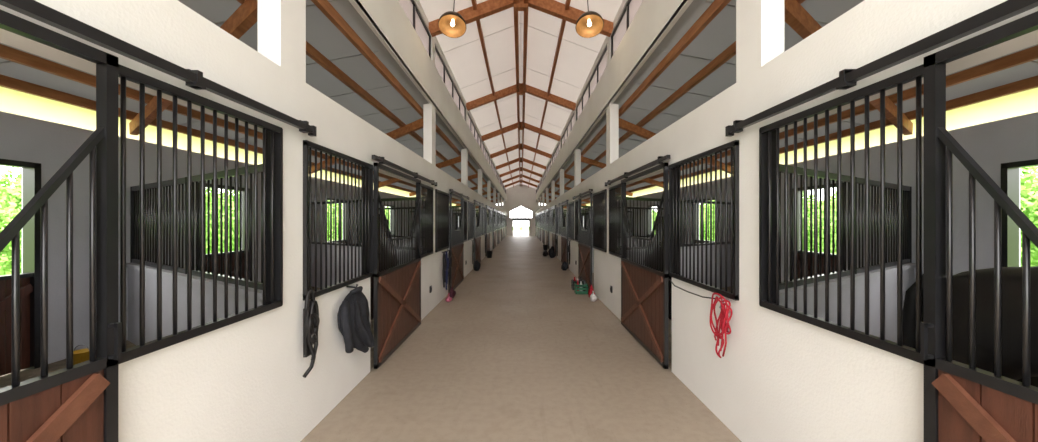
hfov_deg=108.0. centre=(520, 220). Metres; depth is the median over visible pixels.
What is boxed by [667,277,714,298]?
cord
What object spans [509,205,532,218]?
gable window
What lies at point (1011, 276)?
horse
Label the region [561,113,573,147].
window
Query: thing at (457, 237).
door
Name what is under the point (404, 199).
grille
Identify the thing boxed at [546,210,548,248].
door
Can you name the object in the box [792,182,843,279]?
door
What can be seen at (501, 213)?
door
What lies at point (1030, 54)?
roof purlin
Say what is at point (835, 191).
shrub
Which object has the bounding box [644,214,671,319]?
horse
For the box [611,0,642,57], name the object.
window
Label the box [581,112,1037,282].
wall
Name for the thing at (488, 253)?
bucket
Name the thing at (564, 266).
bag
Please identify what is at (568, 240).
halter
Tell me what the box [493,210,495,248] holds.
door
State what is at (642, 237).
wall
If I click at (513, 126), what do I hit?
roof truss
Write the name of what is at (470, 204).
grille
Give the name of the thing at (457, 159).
rafter
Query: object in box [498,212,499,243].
door
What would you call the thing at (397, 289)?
door
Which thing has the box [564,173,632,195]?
rafter
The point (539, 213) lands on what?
door
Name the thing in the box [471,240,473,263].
halter
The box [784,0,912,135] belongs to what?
rafter
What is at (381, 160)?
door track
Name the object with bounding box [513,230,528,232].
gravel
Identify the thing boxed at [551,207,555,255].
door
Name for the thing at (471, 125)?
window
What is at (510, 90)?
roof truss
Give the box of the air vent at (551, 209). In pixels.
[551,209,553,231]
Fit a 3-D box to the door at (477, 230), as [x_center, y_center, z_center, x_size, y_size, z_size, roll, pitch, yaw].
[-1.577,0.490,13.835,0.077,2.260,1.810,0,0,0]
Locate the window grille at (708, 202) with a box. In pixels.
[681,200,730,246]
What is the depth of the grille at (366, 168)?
3.40 m
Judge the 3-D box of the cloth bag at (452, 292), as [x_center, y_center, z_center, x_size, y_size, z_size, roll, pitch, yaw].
[-1.480,1.534,8.091,0.143,0.231,0.327,0,0,0]
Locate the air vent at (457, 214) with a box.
[457,214,487,228]
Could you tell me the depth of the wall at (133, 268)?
4.28 m
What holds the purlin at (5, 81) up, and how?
attached to the ceiling at (322, 34)
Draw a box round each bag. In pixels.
[445,293,451,301]
[449,287,455,297]
[474,260,480,270]
[548,246,554,257]
[561,261,568,270]
[588,285,594,297]
[590,291,596,301]
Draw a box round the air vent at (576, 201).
[575,199,580,241]
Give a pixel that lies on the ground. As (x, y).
(9, 212)
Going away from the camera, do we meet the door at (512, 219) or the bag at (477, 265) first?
the bag at (477, 265)
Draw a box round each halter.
[442,251,446,286]
[444,251,448,289]
[447,249,451,284]
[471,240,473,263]
[568,240,569,263]
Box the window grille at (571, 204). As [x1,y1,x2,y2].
[568,201,573,239]
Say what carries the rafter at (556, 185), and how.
attached to the ceiling at (719, 34)
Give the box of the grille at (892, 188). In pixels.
[779,164,911,289]
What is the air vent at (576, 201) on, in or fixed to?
in the wall at (779, 377)
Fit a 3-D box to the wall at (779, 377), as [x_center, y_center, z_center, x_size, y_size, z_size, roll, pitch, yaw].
[1.730,-0.960,20.560,0.160,5.220,43.520,0,0,0]
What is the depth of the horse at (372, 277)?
6.20 m
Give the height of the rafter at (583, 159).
0.830 m
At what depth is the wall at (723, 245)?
9.02 m
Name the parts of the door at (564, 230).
wood panel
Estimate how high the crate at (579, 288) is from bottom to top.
0.310 m
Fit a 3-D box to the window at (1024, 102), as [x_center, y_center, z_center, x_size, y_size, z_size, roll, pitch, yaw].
[5.513,-1.310,20.560,0.005,0.320,43.520,0,0,0]
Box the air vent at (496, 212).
[496,212,497,229]
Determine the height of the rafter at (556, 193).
0.830 m
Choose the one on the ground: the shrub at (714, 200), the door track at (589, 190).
the shrub at (714, 200)
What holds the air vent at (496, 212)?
in the wall at (241, 381)
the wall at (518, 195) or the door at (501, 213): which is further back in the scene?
the wall at (518, 195)
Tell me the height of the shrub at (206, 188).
3.820 m
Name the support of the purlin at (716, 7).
attached to the ceiling at (719, 34)
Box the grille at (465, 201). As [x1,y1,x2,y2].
[461,199,466,241]
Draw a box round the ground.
[1,201,1024,270]
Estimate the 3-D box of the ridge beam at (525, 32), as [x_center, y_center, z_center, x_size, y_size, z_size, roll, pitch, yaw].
[0.095,-4.020,20.560,0.080,0.280,43.520,0,0,0]
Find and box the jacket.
[337,284,373,352]
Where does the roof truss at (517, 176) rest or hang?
attached to the ceiling at (466, 62)
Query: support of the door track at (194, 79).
attached to the wall at (241, 381)
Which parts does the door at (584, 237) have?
yoke rail, wood panel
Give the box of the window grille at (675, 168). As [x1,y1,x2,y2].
[669,140,738,300]
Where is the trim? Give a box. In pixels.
[444,23,597,184]
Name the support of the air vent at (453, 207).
in the wall at (241, 381)
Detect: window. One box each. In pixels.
[0,86,456,205]
[398,0,430,57]
[435,45,465,120]
[468,113,480,147]
[482,142,489,163]
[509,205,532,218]
[552,142,559,163]
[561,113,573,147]
[576,45,606,120]
[585,88,1037,205]
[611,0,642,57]
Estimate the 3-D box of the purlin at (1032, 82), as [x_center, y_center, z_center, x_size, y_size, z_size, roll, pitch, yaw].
[5.340,-1.442,20.555,0.056,0.110,43.510,0,0,0]
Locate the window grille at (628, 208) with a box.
[627,207,659,236]
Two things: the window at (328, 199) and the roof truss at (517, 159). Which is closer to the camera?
the window at (328, 199)
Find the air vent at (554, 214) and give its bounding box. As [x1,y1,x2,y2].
[554,214,585,228]
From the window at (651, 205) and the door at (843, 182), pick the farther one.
the window at (651, 205)
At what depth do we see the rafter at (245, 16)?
3.46 m
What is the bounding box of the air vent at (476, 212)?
[449,212,478,230]
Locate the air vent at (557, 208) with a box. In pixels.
[556,207,559,234]
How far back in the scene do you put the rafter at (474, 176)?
16.41 m
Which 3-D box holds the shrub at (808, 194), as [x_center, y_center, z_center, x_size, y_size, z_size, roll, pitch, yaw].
[11.774,0.177,16.205,2.791,3.524,2.702,0,0,24]
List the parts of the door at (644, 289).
yoke rail, wood panel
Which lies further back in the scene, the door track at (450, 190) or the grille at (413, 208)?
the grille at (413, 208)
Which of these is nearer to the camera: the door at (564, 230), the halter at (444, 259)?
the halter at (444, 259)
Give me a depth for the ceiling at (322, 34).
5.11 m
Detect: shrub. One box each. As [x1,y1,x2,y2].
[0,167,21,274]
[206,188,233,253]
[206,190,233,251]
[327,200,342,240]
[327,209,332,239]
[699,200,714,240]
[704,204,714,240]
[808,194,835,251]
[809,191,835,253]
[1020,166,1037,266]
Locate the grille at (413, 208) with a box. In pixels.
[385,207,414,236]
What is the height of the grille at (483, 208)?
1.214 m
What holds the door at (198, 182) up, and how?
in the wall at (22, 138)
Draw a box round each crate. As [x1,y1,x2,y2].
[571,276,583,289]
[574,280,587,293]
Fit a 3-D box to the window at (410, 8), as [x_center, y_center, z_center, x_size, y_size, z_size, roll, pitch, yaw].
[-1.692,-3.200,4.920,0.043,0.460,4.164,0,0,0]
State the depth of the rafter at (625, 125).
7.78 m
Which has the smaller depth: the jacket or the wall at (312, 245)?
the jacket
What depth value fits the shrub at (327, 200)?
22.30 m
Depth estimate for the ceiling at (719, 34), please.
5.11 m
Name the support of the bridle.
hanging from the grille at (366, 168)
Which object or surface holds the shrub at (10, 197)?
on the ground
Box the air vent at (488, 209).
[488,209,490,231]
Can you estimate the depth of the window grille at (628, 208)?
13.36 m
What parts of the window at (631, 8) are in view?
frame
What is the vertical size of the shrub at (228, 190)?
3.797 m
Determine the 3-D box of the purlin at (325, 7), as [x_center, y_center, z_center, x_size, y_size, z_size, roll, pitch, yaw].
[-1.900,-2.079,20.555,0.056,0.110,43.510,0,0,0]
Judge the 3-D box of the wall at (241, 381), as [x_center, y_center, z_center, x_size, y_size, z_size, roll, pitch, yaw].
[-1.730,-0.960,20.560,0.160,5.220,43.520,0,0,0]
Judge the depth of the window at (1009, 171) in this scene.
4.20 m
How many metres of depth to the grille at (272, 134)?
1.93 m
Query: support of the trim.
attached to the ceiling at (466, 62)
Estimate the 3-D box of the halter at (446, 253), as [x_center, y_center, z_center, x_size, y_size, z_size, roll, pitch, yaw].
[-1.574,1.036,7.959,0.087,0.837,0.189,0,0,0]
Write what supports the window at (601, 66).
in the wall at (779, 377)
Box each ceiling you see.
[0,0,505,203]
[419,0,622,188]
[536,0,1037,203]
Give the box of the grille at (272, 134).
[118,64,282,363]
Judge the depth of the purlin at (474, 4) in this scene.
9.16 m
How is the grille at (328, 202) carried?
in the wall at (312, 245)
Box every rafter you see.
[129,0,257,135]
[311,118,422,173]
[379,156,460,187]
[409,173,477,195]
[449,190,492,203]
[470,184,486,189]
[549,190,592,203]
[555,184,571,189]
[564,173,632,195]
[581,156,662,187]
[619,118,730,173]
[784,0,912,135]
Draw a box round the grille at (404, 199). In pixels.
[381,197,415,249]
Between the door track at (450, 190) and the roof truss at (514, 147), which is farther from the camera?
the roof truss at (514, 147)
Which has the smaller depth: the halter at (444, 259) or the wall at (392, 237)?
the halter at (444, 259)
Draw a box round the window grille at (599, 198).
[593,189,606,251]
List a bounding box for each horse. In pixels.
[370,214,397,319]
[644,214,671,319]
[903,266,1037,386]
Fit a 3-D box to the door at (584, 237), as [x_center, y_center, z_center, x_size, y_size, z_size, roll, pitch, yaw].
[1.577,0.490,9.435,0.077,2.260,1.810,0,0,0]
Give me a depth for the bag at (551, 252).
16.64 m
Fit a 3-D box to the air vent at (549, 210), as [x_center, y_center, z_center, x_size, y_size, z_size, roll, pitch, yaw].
[1.673,-0.005,21.093,0.105,1.214,1.285,0,0,0]
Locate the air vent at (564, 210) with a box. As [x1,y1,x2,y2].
[564,210,631,233]
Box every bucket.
[73,345,88,364]
[486,248,492,257]
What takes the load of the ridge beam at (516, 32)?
attached to the ceiling at (466, 62)
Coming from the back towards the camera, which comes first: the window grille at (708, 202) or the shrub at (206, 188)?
the shrub at (206, 188)
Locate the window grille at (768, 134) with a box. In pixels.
[759,64,923,363]
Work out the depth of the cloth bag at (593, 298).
7.68 m
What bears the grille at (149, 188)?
in the wall at (133, 268)
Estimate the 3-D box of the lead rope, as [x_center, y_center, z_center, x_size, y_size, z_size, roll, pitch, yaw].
[1.567,0.815,2.972,0.092,0.502,0.252,0,0,0]
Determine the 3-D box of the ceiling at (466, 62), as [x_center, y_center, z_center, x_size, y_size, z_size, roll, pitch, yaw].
[0.000,-3.863,20.710,3.740,0.754,43.820,0,0,0]
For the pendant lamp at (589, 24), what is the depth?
6.25 m
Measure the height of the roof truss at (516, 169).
0.807 m
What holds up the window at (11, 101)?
in the wall at (22, 138)
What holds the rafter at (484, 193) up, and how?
attached to the ceiling at (322, 34)
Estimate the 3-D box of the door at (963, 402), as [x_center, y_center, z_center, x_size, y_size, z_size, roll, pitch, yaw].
[1.577,0.490,0.762,0.077,2.260,1.425,0,0,0]
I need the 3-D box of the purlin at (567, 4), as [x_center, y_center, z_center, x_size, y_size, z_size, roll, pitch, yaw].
[0.820,-3.822,20.560,0.060,0.110,43.520,0,0,0]
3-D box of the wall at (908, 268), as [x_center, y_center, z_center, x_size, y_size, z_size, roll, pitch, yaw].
[3.625,1.115,4.128,4.338,1.070,0.200,0,0,-33]
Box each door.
[0,9,121,441]
[0,159,40,375]
[198,182,249,279]
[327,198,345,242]
[374,163,422,368]
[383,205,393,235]
[450,193,464,289]
[474,202,481,262]
[486,207,490,255]
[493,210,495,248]
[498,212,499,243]
[501,213,502,240]
[512,219,529,235]
[539,213,540,240]
[542,212,543,243]
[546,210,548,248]
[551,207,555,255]
[560,202,567,263]
[577,193,591,289]
[619,163,667,368]
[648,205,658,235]
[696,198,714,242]
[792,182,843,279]
[920,11,1037,441]
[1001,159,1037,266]
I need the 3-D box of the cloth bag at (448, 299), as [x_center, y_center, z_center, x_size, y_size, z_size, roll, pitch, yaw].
[-1.479,1.562,7.710,0.144,0.176,0.243,0,0,0]
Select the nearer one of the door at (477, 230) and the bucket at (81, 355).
the bucket at (81, 355)
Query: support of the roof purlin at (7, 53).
attached to the ceiling at (322, 34)
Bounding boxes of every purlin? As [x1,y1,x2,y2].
[0,44,477,206]
[0,74,458,203]
[237,0,496,201]
[311,0,496,194]
[471,0,513,186]
[528,0,570,186]
[545,0,730,194]
[545,0,804,201]
[564,45,1037,206]
[583,75,1037,203]
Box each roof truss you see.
[429,0,612,36]
[466,83,575,110]
[481,122,560,140]
[490,144,551,158]
[496,157,545,169]
[500,167,541,176]
[502,174,539,182]
[505,180,536,186]
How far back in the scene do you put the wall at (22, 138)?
4.67 m
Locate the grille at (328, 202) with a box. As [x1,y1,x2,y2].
[311,200,360,246]
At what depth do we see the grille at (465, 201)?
11.12 m
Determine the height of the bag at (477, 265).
0.353 m
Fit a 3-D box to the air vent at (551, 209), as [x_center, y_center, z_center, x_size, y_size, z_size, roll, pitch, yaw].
[1.673,-0.005,19.652,0.105,1.214,1.025,0,0,0]
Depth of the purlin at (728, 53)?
5.55 m
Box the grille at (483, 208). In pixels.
[482,207,485,234]
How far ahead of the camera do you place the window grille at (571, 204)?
12.20 m
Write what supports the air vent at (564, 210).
in the wall
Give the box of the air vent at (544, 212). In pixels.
[544,212,545,229]
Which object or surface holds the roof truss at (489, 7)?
attached to the ceiling at (466, 62)
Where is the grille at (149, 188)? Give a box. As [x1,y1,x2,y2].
[130,164,262,289]
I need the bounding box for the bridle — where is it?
[303,289,319,377]
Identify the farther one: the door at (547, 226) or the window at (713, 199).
the door at (547, 226)
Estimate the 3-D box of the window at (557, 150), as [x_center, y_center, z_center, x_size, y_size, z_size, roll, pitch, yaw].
[1.692,-3.200,18.120,0.043,0.460,4.164,0,0,0]
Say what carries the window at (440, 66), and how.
in the wall at (241, 381)
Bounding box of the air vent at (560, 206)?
[560,206,562,235]
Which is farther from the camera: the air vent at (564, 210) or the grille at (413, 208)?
the air vent at (564, 210)
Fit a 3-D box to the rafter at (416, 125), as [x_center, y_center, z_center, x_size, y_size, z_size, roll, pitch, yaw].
[-3.635,-1.623,8.535,4.338,0.830,0.080,0,0,33]
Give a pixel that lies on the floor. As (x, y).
(515, 355)
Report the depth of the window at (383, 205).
16.15 m
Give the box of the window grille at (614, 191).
[609,182,625,257]
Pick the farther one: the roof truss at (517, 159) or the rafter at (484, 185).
the roof truss at (517, 159)
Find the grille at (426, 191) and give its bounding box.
[416,182,432,257]
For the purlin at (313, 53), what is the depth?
5.55 m
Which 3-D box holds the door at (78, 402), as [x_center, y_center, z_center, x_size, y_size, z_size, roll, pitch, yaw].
[-1.577,0.490,0.762,0.077,2.260,1.425,0,0,0]
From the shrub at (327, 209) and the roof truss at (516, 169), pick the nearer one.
the shrub at (327, 209)
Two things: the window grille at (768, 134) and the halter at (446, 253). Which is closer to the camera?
the window grille at (768, 134)
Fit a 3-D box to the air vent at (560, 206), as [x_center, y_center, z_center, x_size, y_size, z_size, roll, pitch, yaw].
[1.673,-0.005,15.252,0.105,1.214,1.025,0,0,0]
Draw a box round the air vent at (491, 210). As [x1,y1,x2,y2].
[491,210,492,231]
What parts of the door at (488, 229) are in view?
wood panel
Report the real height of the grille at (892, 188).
1.060 m
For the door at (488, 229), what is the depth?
17.87 m
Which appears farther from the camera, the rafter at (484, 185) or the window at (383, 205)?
the rafter at (484, 185)
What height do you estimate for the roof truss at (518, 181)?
0.807 m
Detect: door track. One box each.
[0,0,316,136]
[372,155,436,185]
[449,189,468,199]
[573,189,592,199]
[605,155,669,185]
[725,0,1037,136]
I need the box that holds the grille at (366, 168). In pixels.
[303,140,372,300]
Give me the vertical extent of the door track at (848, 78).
0.090 m
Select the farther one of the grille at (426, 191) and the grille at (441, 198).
the grille at (441, 198)
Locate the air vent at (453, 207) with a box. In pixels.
[449,206,460,219]
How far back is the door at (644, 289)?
4.72 m
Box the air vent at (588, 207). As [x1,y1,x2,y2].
[581,206,592,219]
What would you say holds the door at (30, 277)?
in the wall at (22, 138)
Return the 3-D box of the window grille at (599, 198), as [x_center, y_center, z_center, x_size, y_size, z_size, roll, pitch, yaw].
[1.673,-0.005,7.893,0.105,1.214,1.285,0,0,0]
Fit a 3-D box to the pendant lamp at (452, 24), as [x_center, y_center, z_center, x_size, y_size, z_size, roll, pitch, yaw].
[-1.118,-3.414,6.158,0.453,0.656,0.440,0,0,26]
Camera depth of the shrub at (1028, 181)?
8.38 m
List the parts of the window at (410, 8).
frame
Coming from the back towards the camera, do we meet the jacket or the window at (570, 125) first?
the window at (570, 125)
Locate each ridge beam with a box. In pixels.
[513,0,520,185]
[521,0,528,185]
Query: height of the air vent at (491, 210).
1.214 m
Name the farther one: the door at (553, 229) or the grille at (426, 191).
the door at (553, 229)
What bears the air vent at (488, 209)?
in the wall at (241, 381)
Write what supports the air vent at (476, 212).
in the wall
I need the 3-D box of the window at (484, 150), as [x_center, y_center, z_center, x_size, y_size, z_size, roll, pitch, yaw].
[-1.692,-3.200,18.120,0.043,0.460,4.164,0,0,0]
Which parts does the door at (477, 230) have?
wood panel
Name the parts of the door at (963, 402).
handle, yoke rail, wood panel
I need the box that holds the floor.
[0,233,740,441]
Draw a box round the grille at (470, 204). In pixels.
[468,201,473,239]
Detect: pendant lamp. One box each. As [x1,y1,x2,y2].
[438,0,466,37]
[575,0,603,37]
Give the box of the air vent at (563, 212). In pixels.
[563,212,592,230]
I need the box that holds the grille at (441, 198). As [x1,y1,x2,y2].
[435,189,448,251]
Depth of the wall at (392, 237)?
13.16 m
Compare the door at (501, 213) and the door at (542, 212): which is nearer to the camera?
the door at (542, 212)
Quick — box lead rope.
[710,293,732,357]
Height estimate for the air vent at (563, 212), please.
1.060 m
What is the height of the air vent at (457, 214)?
1.060 m
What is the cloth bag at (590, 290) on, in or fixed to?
on the floor
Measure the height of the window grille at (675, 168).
1.214 m
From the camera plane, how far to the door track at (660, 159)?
4.93 m
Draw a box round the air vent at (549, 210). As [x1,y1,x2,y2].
[549,210,550,231]
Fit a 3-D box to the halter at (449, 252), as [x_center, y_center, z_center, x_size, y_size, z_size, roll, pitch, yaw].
[-1.574,1.011,8.289,0.087,0.788,0.189,0,0,0]
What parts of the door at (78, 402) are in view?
wood panel, yoke rail, handle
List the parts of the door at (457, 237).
yoke rail, wood panel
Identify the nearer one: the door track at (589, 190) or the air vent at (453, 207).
the door track at (589, 190)
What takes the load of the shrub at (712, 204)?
on the ground
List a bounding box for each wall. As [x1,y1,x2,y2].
[0,0,505,441]
[0,111,460,363]
[126,263,262,345]
[311,244,413,287]
[389,237,449,251]
[475,184,566,235]
[536,0,1037,441]
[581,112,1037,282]
[592,237,652,272]
[628,244,730,287]
[779,263,915,342]
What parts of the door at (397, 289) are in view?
yoke rail, wood panel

